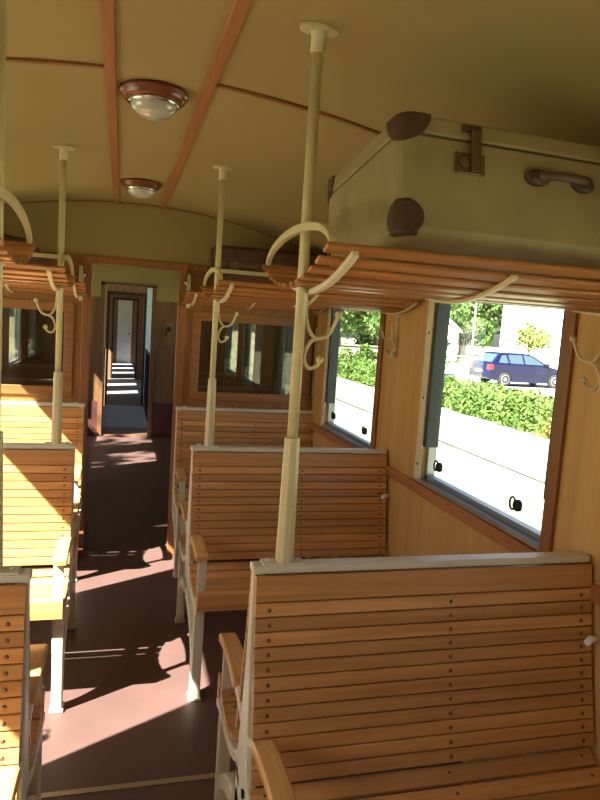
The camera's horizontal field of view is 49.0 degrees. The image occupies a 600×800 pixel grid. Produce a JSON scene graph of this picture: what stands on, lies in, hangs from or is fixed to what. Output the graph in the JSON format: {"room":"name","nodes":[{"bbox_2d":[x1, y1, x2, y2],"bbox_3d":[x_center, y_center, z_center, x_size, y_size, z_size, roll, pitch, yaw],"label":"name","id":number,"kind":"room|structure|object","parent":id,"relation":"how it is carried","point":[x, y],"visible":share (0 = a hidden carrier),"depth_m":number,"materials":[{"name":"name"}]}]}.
{"room":"transit interior","nodes":[
{"label":"transit interior","id":0,"kind":"room"},
{"bbox_2d":[1,323,20,374],"bbox_3d":[-2.143,0.234,3.107,0.070,2.500,11.400,2,7,-15],"label":"wall","id":1,"kind":"structure","parent":0,"point":[17,364],"depth_m":8.09,"materials":[{"name":"brown wood"}]},
{"bbox_2d":[1,308,3,370],"bbox_3d":[-3.018,-0.705,6.467,0.073,0.965,0.835,2,7,-15],"label":"window","id":2,"kind":"structure","parent":1,"relation":"in","point":[2,308],"depth_m":6.86,"materials":[{"name":"glass"}]},
{"bbox_2d":[1,308,26,384],"bbox_3d":[-2.980,-0.296,6.377,0.012,2.100,4.570,2,7,-15],"label":"trim","id":3,"kind":"structure","parent":1,"relation":"attached to","point":[16,376],"depth_m":7.68,"materials":[{"name":"brown wood"}]},
{"bbox_2d":[8,308,21,370],"bbox_3d":[-3.334,-0.860,7.640,0.073,0.965,1.045,2,7,-15],"label":"window","id":4,"kind":"structure","parent":1,"relation":"in","point":[18,312],"depth_m":8.05,"materials":[{"name":"glass"}]},
{"bbox_2d":[0,187,36,264],"bbox_3d":[-1.085,-0.382,1.317,0.969,0.160,0.644,2,7,-15],"label":"luggage rack","id":5,"kind":"object","parent":1,"relation":"attached to","point":[11,252],"visible":1,"depth_m":1.58,"materials":[{"name":"beige paint"}]},
{"bbox_2d":[3,253,75,290],"bbox_3d":[-1.486,-0.578,2.801,0.969,0.160,0.644,2,7,-15],"label":"luggage rack","id":6,"kind":"object","parent":1,"relation":"attached to","point":[47,278],"visible":0.97,"depth_m":2.71,"materials":[{"name":"beige paint"}]},
{"bbox_2d":[6,57,103,69],"bbox_3d":[-1.123,-0.885,1.794,1.124,0.252,0.020,2,7,-15],"label":"trim","id":7,"kind":"structure","parent":1,"relation":"attached to","point":[8,59],"depth_m":1.89,"materials":[{"name":"brown wood"}]},
{"bbox_2d":[26,264,221,402],"bbox_3d":[-2.324,-0.929,8.883,2.560,1.915,0.050,2,7,-15],"label":"wall","id":8,"kind":"structure","parent":0,"point":[40,344],"depth_m":8.82,"materials":[{"name":"brown wood"}]},
{"bbox_2d":[97,281,156,436],"bbox_3d":[-2.349,-0.529,8.923,0.720,2.070,0.080,2,7,-15],"label":"door frame","id":9,"kind":"structure","parent":8,"relation":"in","point":[103,284],"depth_m":8.88,"materials":[{"name":"brown wood"}]},
{"bbox_2d":[87,401,172,436],"bbox_3d":[-2.402,0.259,9.013,2.560,0.479,0.060,2,7,-15],"label":"baseboard","id":10,"kind":"structure","parent":8,"relation":"attached to","point":[161,426],"depth_m":9.10,"materials":[{"name":"brown wood"}]},
{"bbox_2d":[162,321,175,345],"bbox_3d":[-1.784,-0.906,8.974,0.170,0.320,0.060,2,7,-15],"label":"switch box","id":11,"kind":"object","parent":8,"relation":"attached to","point":[169,328],"visible":1,"depth_m":8.97,"materials":[{"name":"brown wood"}]},
{"bbox_2d":[112,300,136,363],"bbox_3d":[-5.907,-2.451,22.124,2.560,2.420,0.050,2,7,-15],"label":"wall","id":12,"kind":"structure","parent":0,"point":[134,307],"depth_m":22.13,"materials":[{"name":"brown wood"}]},
{"bbox_2d":[116,300,132,362],"bbox_3d":[-5.889,-2.293,22.076,0.460,2.120,0.089,2,7,-15],"label":"door","id":13,"kind":"structure","parent":12,"relation":"in","point":[124,329],"depth_m":22.08,"materials":[{"name":"grey metal"}]},
{"bbox_2d":[104,285,147,401],"bbox_3d":[-3.167,-1.096,11.974,2.560,2.395,0.050,2,7,-15],"label":"wall","id":14,"kind":"structure","parent":0,"point":[108,287],"depth_m":11.84,"materials":[{"name":"brown wood"}]},
{"bbox_2d":[104,291,146,405],"bbox_3d":[-3.170,-0.921,11.960,0.680,2.050,0.020,2,7,-15],"label":"door","id":15,"kind":"structure","parent":14,"relation":"in","point":[109,292],"depth_m":11.93,"materials":[{"name":"wood"},{"name":"glass"}]},
{"bbox_2d":[143,288,152,398],"bbox_3d":[-2.418,-0.968,12.149,0.855,2.200,0.025,2,7,-15],"label":"end panel","id":16,"kind":"object","parent":14,"relation":"attached to","point":[150,290],"visible":0.21,"depth_m":11.98,"materials":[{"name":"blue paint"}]},
{"bbox_2d":[108,294,144,379],"bbox_3d":[-4.460,-1.730,16.762,2.560,2.395,0.050,2,7,-15],"label":"wall","id":17,"kind":"structure","parent":0,"point":[141,298],"depth_m":16.77,"materials":[{"name":"brown wood"}]},
{"bbox_2d":[110,297,138,379],"bbox_3d":[-4.462,-1.554,16.749,0.640,2.050,0.020,2,7,-15],"label":"door","id":18,"kind":"structure","parent":17,"relation":"in","point":[114,298],"depth_m":16.72,"materials":[{"name":"wood"},{"name":"glass"}]},
{"bbox_2d":[1,202,317,487],"bbox_3d":[-1.144,-0.105,4.481,2.560,2.395,0.040,2,7,-15],"label":"wall","id":19,"kind":"structure","parent":0,"point":[131,231],"depth_m":4.36,"materials":[{"name":"paint"}]},
{"bbox_2d":[1,298,74,395],"bbox_3d":[-1.911,-0.347,4.223,0.868,0.610,0.033,2,7,-15],"label":"window","id":20,"kind":"structure","parent":19,"relation":"in","point":[68,308],"depth_m":4.29,"materials":[{"name":"brown wood"}]},
{"bbox_2d":[3,274,86,297],"bbox_3d":[-1.812,-0.736,4.007,0.969,0.156,0.322,2,7,-15],"label":"luggage rack","id":21,"kind":"object","parent":19,"relation":"attached to","point":[76,291],"visible":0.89,"depth_m":4.07,"materials":[{"name":"beige paint"}]},
{"bbox_2d":[3,234,45,270],"bbox_3d":[-1.893,-0.871,3.906,0.710,0.240,0.209,2,7,-15],"label":"leather bag","id":22,"kind":"object","parent":21,"relation":"on","point":[33,260],"visible":0.24,"depth_m":3.91,"materials":[{"name":"brown leather"}]},
{"bbox_2d":[78,265,82,300],"bbox_3d":[-1.417,-0.757,4.252,0.022,0.225,0.064,2,7,-15],"label":"wall bracket","id":23,"kind":"object","parent":19,"relation":"attached to","point":[81,266],"visible":0.59,"depth_m":4.24,"materials":[{"name":"beige metal"}]},
{"bbox_2d":[43,252,210,556],"bbox_3d":[-1.155,0.074,4.496,2.560,2.035,0.070,2,7,-15],"label":"door","id":24,"kind":"structure","parent":19,"relation":"in","point":[88,260],"depth_m":4.43,"materials":[{"name":"brown wood"}]},
{"bbox_2d":[4,200,313,253],"bbox_3d":[-1.064,-1.172,4.328,2.560,0.256,0.018,2,7,-15],"label":"trim","id":25,"kind":"structure","parent":19,"relation":"attached to","point":[50,200],"depth_m":4.33,"materials":[{"name":"brown wood"}]},
{"bbox_2d":[186,274,190,307],"bbox_3d":[-0.750,-0.733,4.435,0.022,0.225,0.064,2,7,-15],"label":"wall bracket","id":26,"kind":"object","parent":19,"relation":"attached to","point":[188,275],"visible":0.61,"depth_m":4.43,"materials":[{"name":"beige metal"}]},
{"bbox_2d":[189,311,313,403],"bbox_3d":[-0.340,-0.291,4.655,0.868,0.610,0.033,2,7,-15],"label":"window","id":27,"kind":"structure","parent":19,"relation":"in","point":[197,317],"depth_m":4.62,"materials":[{"name":"brown wood"}]},
{"bbox_2d":[182,282,326,313],"bbox_3d":[-0.288,-0.681,4.426,0.969,0.156,0.322,2,7,-15],"label":"luggage rack","id":28,"kind":"object","parent":19,"relation":"attached to","point":[198,298],"visible":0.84,"depth_m":4.41,"materials":[{"name":"brown wood"}]},
{"bbox_2d":[209,245,325,293],"bbox_3d":[-0.212,-0.843,4.375,0.760,0.300,0.177,2,7,-15],"label":"suitcase","id":29,"kind":"object","parent":28,"relation":"on","point":[233,257],"visible":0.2,"depth_m":4.26,"materials":[{"name":"leather"}]},
{"bbox_2d":[21,363,477,799],"bbox_3d":[-2.726,0.387,10.175,2.700,0.080,25.200,2,7,-15],"label":"floor","id":30,"kind":"structure","parent":0,"point":[127,716],"depth_m":3.32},
{"bbox_2d":[0,568,48,799],"bbox_3d":[-1.146,0.907,1.471,1.008,1.068,0.920,2,7,-15],"label":"bench","id":31,"kind":"object","parent":30,"relation":"on","point":[22,692],"visible":1,"depth_m":1.51,"materials":[{"name":"brown wood"}]},
{"bbox_2d":[0,0,20,574],"bbox_3d":[-0.693,-0.257,1.439,0.170,1.320,0.048,2,7,-15],"label":"pole","id":32,"kind":"object","parent":31,"relation":"on","point":[11,570],"visible":1,"depth_m":1.42,"materials":[{"name":"beige metal"}]},
{"bbox_2d":[3,443,79,713],"bbox_3d":[-1.547,0.711,2.955,1.008,1.068,0.920,2,7,-15],"label":"bench","id":33,"kind":"object","parent":30,"relation":"on","point":[40,511],"visible":1,"depth_m":2.93,"materials":[{"name":"brown wood"}]},
{"bbox_2d":[34,145,74,444],"bbox_3d":[-1.093,-0.453,2.924,0.170,1.320,0.048,2,7,-15],"label":"pole","id":34,"kind":"object","parent":33,"relation":"on","point":[56,430],"visible":0.98,"depth_m":2.93,"materials":[{"name":"beige metal"}]},
{"bbox_2d":[0,401,84,580],"bbox_3d":[-1.886,0.559,4.088,1.008,1.068,0.484,2,7,-15],"label":"bench","id":35,"kind":"object","parent":30,"relation":"on","point":[17,414],"visible":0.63,"depth_m":4.26,"materials":[{"name":"brown wood"}]},
{"bbox_2d":[102,347,105,409],"bbox_3d":[-3.231,-0.281,10.739,0.040,1.070,2.350,2,7,-15],"label":"railing","id":36,"kind":"object","parent":30,"relation":"on","point":[104,347],"visible":0.31,"depth_m":11.29,"materials":[{"name":"black metal"}]},
{"bbox_2d":[41,771,235,798],"bbox_3d":[-0.613,1.379,2.353,2.540,0.003,0.025,2,7,-15],"label":"trim","id":37,"kind":"structure","parent":30,"relation":"attached to","point":[211,775],"depth_m":2.35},
{"bbox_2d":[143,349,149,421],"bbox_3d":[-2.537,-0.256,10.929,0.040,1.070,2.350,2,7,-15],"label":"railing","id":38,"kind":"object","parent":30,"relation":"on","point":[147,354],"visible":0.75,"depth_m":11.14,"materials":[{"name":"black metal"}]},
{"bbox_2d":[172,406,313,577],"bbox_3d":[-0.352,0.614,4.510,1.008,1.068,0.484,2,7,-15],"label":"bench","id":39,"kind":"object","parent":30,"relation":"on","point":[181,472],"visible":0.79,"depth_m":4.58,"materials":[{"name":"brown wood"}]},
{"bbox_2d":[174,445,386,701],"bbox_3d":[-0.078,0.763,3.359,1.008,1.068,0.920,2,7,-15],"label":"bench","id":40,"kind":"object","parent":30,"relation":"on","point":[231,511],"visible":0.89,"depth_m":3.23,"materials":[{"name":"brown wood"}]},
{"bbox_2d":[196,164,238,447],"bbox_3d":[-0.374,-0.428,3.121,0.170,1.320,0.048,2,7,-15],"label":"pole","id":41,"kind":"object","parent":40,"relation":"on","point":[211,393],"visible":0.98,"depth_m":3.12,"materials":[{"name":"beige metal"}]},
{"bbox_2d":[214,551,599,799],"bbox_3d":[0.323,0.960,1.874,1.008,1.068,0.920,2,7,-15],"label":"bench","id":42,"kind":"object","parent":30,"relation":"on","point":[346,666],"visible":1,"depth_m":1.76,"materials":[{"name":"brown wood"}]},
{"bbox_2d":[260,20,342,565],"bbox_3d":[0.027,-0.231,1.637,0.170,1.320,0.048,2,7,-15],"label":"pole","id":43,"kind":"object","parent":42,"relation":"on","point":[284,556],"visible":1,"depth_m":1.63,"materials":[{"name":"metal"}]},
{"bbox_2d":[4,0,599,254],"bbox_3d":[-0.807,-1.056,3.376,2.700,0.314,11.550,2,7,-15],"label":"ceiling","id":44,"kind":"structure","parent":0,"point":[531,67],"depth_m":1.82,"materials":[{"name":"paint"}]},
{"bbox_2d":[100,0,119,203],"bbox_3d":[-0.317,-0.861,1.043,0.033,0.022,6.780,2,7,-15],"label":"trim","id":45,"kind":"structure","parent":44,"relation":"attached to","point":[107,7],"depth_m":2.00,"materials":[{"name":"brown wood"}]},
{"bbox_2d":[120,178,161,198],"bbox_3d":[-0.876,-1.153,3.621,0.226,0.086,0.226,2,7,-15],"label":"ceiling lamp","id":46,"kind":"object","parent":44,"relation":"attached to","point":[136,187],"visible":1,"depth_m":3.56,"materials":[{"name":"silver metal"}]},
{"bbox_2d":[118,79,188,120],"bbox_3d":[-0.475,-0.957,2.136,0.226,0.086,0.226,2,7,-15],"label":"ceiling lamp","id":47,"kind":"object","parent":44,"relation":"attached to","point":[154,100],"visible":1,"depth_m":2.08,"materials":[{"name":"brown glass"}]},
{"bbox_2d":[161,0,251,208],"bbox_3d":[-0.032,-0.851,1.121,0.033,0.022,6.780,2,7,-15],"label":"trim","id":48,"kind":"structure","parent":44,"relation":"attached to","point":[239,9],"depth_m":1.96,"materials":[{"name":"brown wood"}]},
{"bbox_2d":[224,290,599,782],"bbox_3d":[0.391,0.324,3.803,0.070,2.500,11.400,2,7,-15],"label":"wall","id":49,"kind":"structure","parent":0,"point":[415,526],"depth_m":2.83,"materials":[{"name":"brown wood"}]},
{"bbox_2d":[224,322,239,379],"bbox_3d":[-0.839,-0.766,8.368,0.073,0.945,1.065,2,7,-15],"label":"window","id":50,"kind":"structure","parent":49,"relation":"in","point":[228,329],"depth_m":8.79,"materials":[{"name":"glass"}]},
{"bbox_2d":[241,323,256,389],"bbox_3d":[-0.529,-0.614,7.219,0.073,0.945,0.765,2,7,-15],"label":"window","id":51,"kind":"structure","parent":49,"relation":"in","point":[247,327],"depth_m":7.50,"materials":[{"name":"glass"}]},
{"bbox_2d":[219,322,314,395],"bbox_3d":[-0.525,-0.209,7.051,0.012,2.100,4.570,2,7,-15],"label":"window","id":52,"kind":"structure","parent":49,"relation":"attached to","point":[269,338],"depth_m":6.46,"materials":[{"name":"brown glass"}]},
{"bbox_2d":[280,326,293,394],"bbox_3d":[-0.018,-0.364,5.327,0.073,0.945,0.815,2,7,-15],"label":"window","id":53,"kind":"structure","parent":49,"relation":"in","point":[288,331],"depth_m":5.64,"materials":[{"name":"glass"}]},
{"bbox_2d":[216,83,380,135],"bbox_3d":[0.269,-0.835,2.176,1.106,0.251,0.020,2,7,-15],"label":"trim","id":54,"kind":"structure","parent":49,"relation":"attached to","point":[220,86],"depth_m":2.08,"materials":[{"name":"brown wood"}]},
{"bbox_2d":[201,267,425,314],"bbox_3d":[0.037,-0.524,3.220,0.969,0.160,0.644,2,7,-15],"label":"luggage rack","id":55,"kind":"object","parent":49,"relation":"attached to","point":[222,293],"visible":0.91,"depth_m":3.03,"materials":[{"name":"brown wood"}]},
{"bbox_2d":[320,293,387,447],"bbox_3d":[0.328,-0.194,4.046,0.073,0.945,1.020,2,7,-15],"label":"window","id":56,"kind":"structure","parent":49,"relation":"in","point":[332,342],"depth_m":4.41,"materials":[{"name":"metal"}]},
{"bbox_2d":[381,494,389,498],"bbox_3d":[0.439,0.493,3.379,0.058,0.026,0.022,-1,8,-37],"label":"clip","id":57,"kind":"object","parent":49,"relation":"attached to","point":[383,496],"visible":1,"depth_m":3.37,"materials":[{"name":"white plastic"}]},
{"bbox_2d":[379,315,399,357],"bbox_3d":[0.465,-0.352,3.358,0.071,0.274,0.172,2,7,-15],"label":"wall hook","id":58,"kind":"object","parent":49,"relation":"attached to","point":[394,335],"visible":0.9,"depth_m":3.36,"materials":[{"name":"paint"}]},
{"bbox_2d":[262,222,599,315],"bbox_3d":[0.438,-0.328,1.735,0.969,0.160,0.644,2,7,-15],"label":"luggage rack","id":59,"kind":"object","parent":49,"relation":"attached to","point":[317,279],"visible":0.99,"depth_m":1.50,"materials":[{"name":"brown wood"}]},
{"bbox_2d":[326,111,599,290],"bbox_3d":[0.524,-0.464,1.723,0.809,0.330,0.529,2,7,-18],"label":"suitcase","id":60,"kind":"object","parent":59,"relation":"on","point":[425,182],"visible":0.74,"depth_m":1.47,"materials":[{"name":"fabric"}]},
{"bbox_2d":[308,422,599,605],"bbox_3d":[0.946,0.606,1.578,0.020,0.050,6.780,2,7,-15],"label":"trim","id":61,"kind":"structure","parent":49,"relation":"attached to","point":[490,531],"depth_m":2.67,"materials":[{"name":"brown wood"}]},
{"bbox_2d":[414,301,578,551],"bbox_3d":[0.726,0.001,2.572,0.073,0.945,1.040,2,7,-15],"label":"window","id":62,"kind":"structure","parent":49,"relation":"in","point":[438,319],"depth_m":2.52,"materials":[{"name":"metal"}]},
{"bbox_2d":[569,335,599,391],"bbox_3d":[0.858,-0.160,1.902,0.071,0.274,0.172,2,7,-15],"label":"wall hook","id":63,"kind":"object","parent":49,"relation":"attached to","point":[583,380],"visible":0.87,"depth_m":1.94,"materials":[{"name":"paint"}]},
{"bbox_2d":[584,635,598,645],"bbox_3d":[0.840,0.690,1.895,0.058,0.026,0.022,-1,8,-37],"label":"clip","id":64,"kind":"object","parent":49,"relation":"attached to","point":[590,639],"visible":1,"depth_m":1.88,"materials":[{"name":"white plastic"}]},
{"label":"outside","id":65,"kind":"structure","parent":0,"visible":0},
{"bbox_2d":[9,317,14,360],"bbox_3d":[-46.033,-5.250,39.088,71.450,0.100,180.000,2,7,-15],"label":"ground","id":66,"kind":"structure","parent":65,"point":[11,319],"depth_m":45.04,"materials":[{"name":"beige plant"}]},
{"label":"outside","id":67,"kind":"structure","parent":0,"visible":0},
{"bbox_2d":[230,331,554,530],"bbox_3d":[40.701,-2.158,62.914,108.550,0.100,180.000,2,7,-15],"label":"ground","id":68,"kind":"structure","parent":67,"point":[494,484],"depth_m":13.40,"materials":[{"name":"concrete"},{"name":"asphalt"}]},
{"bbox_2d":[340,343,376,361],"bbox_3d":[3.552,-2.610,38.397,2.298,1.595,1.946,8,8,35],"label":"bush","id":69,"kind":"object","parent":68,"relation":"on","point":[365,352],"visible":0.59,"depth_m":38.02,"materials":[{"name":"green plant"}]},
{"bbox_2d":[339,302,379,346],"bbox_3d":[5.598,-10.214,76.175,8.806,8.218,13.669,0,8,-33],"label":"tree","id":70,"kind":"object","parent":68,"relation":"on","point":[365,322],"visible":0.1,"depth_m":74.90,"materials":[{"name":"green plant"}]},
{"bbox_2d":[343,302,380,345],"bbox_3d":[9.021,-13.225,93.826,12.793,11.387,10.713,2,7,-15],"label":"tree","id":71,"kind":"object","parent":68,"relation":"on","point":[362,339],"visible":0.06,"depth_m":93.28,"materials":[{"name":"green plant"}]},
{"bbox_2d":[231,356,544,483],"bbox_3d":[-1.916,-1.526,31.651,0.040,0.035,58.000,2,7,-15],"label":"rail line","id":72,"kind":"object","parent":68,"relation":"on","point":[457,447],"visible":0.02,"depth_m":12.08,"materials":[{"name":"metal"}]},
{"bbox_2d":[232,341,554,391],"bbox_3d":[36.142,-2.127,59.390,79.200,0.030,44.400,2,7,-15],"label":"road","id":73,"kind":"structure","parent":68,"relation":"on","point":[525,386],"depth_m":33.62,"materials":[{"name":"grey asphalt"}]},
{"bbox_2d":[454,302,502,354],"bbox_3d":[19.403,-10.226,74.144,9.943,10.533,11.298,2,7,-12],"label":"tree","id":74,"kind":"object","parent":73,"relation":"on","point":[483,311],"visible":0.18,"depth_m":72.03,"materials":[{"name":"green plant"}]},
{"bbox_2d":[468,351,556,388],"bbox_3d":[10.490,-1.461,31.459,4.431,1.564,2.120,2,7,-15],"label":"car","id":75,"kind":"object","parent":73,"relation":"on","point":[506,368],"visible":0.88,"depth_m":30.57,"materials":[{"name":"paint"}]},
{"bbox_2d":[487,364,493,369],"bbox_3d":[8.723,-1.514,30.153,0.201,0.244,0.260,2,7,-15],"label":"tail light","id":76,"kind":"object","parent":75,"relation":"attached to","point":[489,366],"depth_m":30.04,"materials":[{"name":"red plastic"}]},
{"bbox_2d":[337,354,553,439],"bbox_3d":[4.084,-0.564,22.694,1.284,1.122,24.644,2,7,-15],"label":"hedge","id":77,"kind":"object","parent":68,"relation":"on","point":[528,411],"visible":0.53,"depth_m":17.71,"materials":[{"name":"green plant"}]},
{"bbox_2d":[445,340,451,370],"bbox_3d":[6.834,-2.505,35.056,2.911,2.513,2.920,2,7,-15],"label":"bush","id":78,"kind":"object","parent":68,"relation":"on","point":[448,343],"visible":0.02,"depth_m":34.68,"materials":[{"name":"green plant"}]},
{"bbox_2d":[446,319,462,362],"bbox_3d":[10.864,-6.043,56.231,5.700,5.150,6.600,6,7,16],"label":"cottage","id":79,"kind":"structure","parent":68,"relation":"on","point":[454,330],"depth_m":52.99,"materials":[{"name":"paint"}]},
{"bbox_2d":[450,303,471,329],"bbox_3d":[12.419,-7.295,63.187,7.602,6.845,5.661,6,7,22],"label":"tree","id":80,"kind":"object","parent":68,"relation":"on","point":[453,316],"visible":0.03,"depth_m":62.72,"materials":[{"name":"green plant"}]},
{"bbox_2d":[469,303,477,366],"bbox_3d":[13.338,-6.820,46.645,1.756,9.190,0.486,4,7,4],"label":"street lamp","id":81,"kind":"object","parent":68,"relation":"on","point":[475,312],"visible":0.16,"depth_m":47.05,"materials":[{"name":"metal"}]},
{"bbox_2d":[466,316,494,354],"bbox_3d":[13.748,-4.439,49.800,2.763,3.814,2.105,-3,9,-45],"label":"tree","id":82,"kind":"object","parent":68,"relation":"on","point":[483,330],"visible":0.95,"depth_m":49.22,"materials":[{"name":"green plant"}]},
{"bbox_2d":[499,305,563,368],"bbox_3d":[26.188,-7.216,56.067,17.600,9.550,9.700,6,7,16],"label":"house","id":83,"kind":"structure","parent":68,"relation":"on","point":[552,319],"depth_m":53.59,"materials":[{"name":"paint"}]},
{"bbox_2d":[505,318,558,354],"bbox_3d":[15.130,-3.440,42.655,3.105,3.637,2.886,2,7,-15],"label":"flowering bush","id":84,"kind":"object","parent":68,"relation":"on","point":[532,339],"visible":0.99,"depth_m":42.35,"materials":[{"name":"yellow plant"}]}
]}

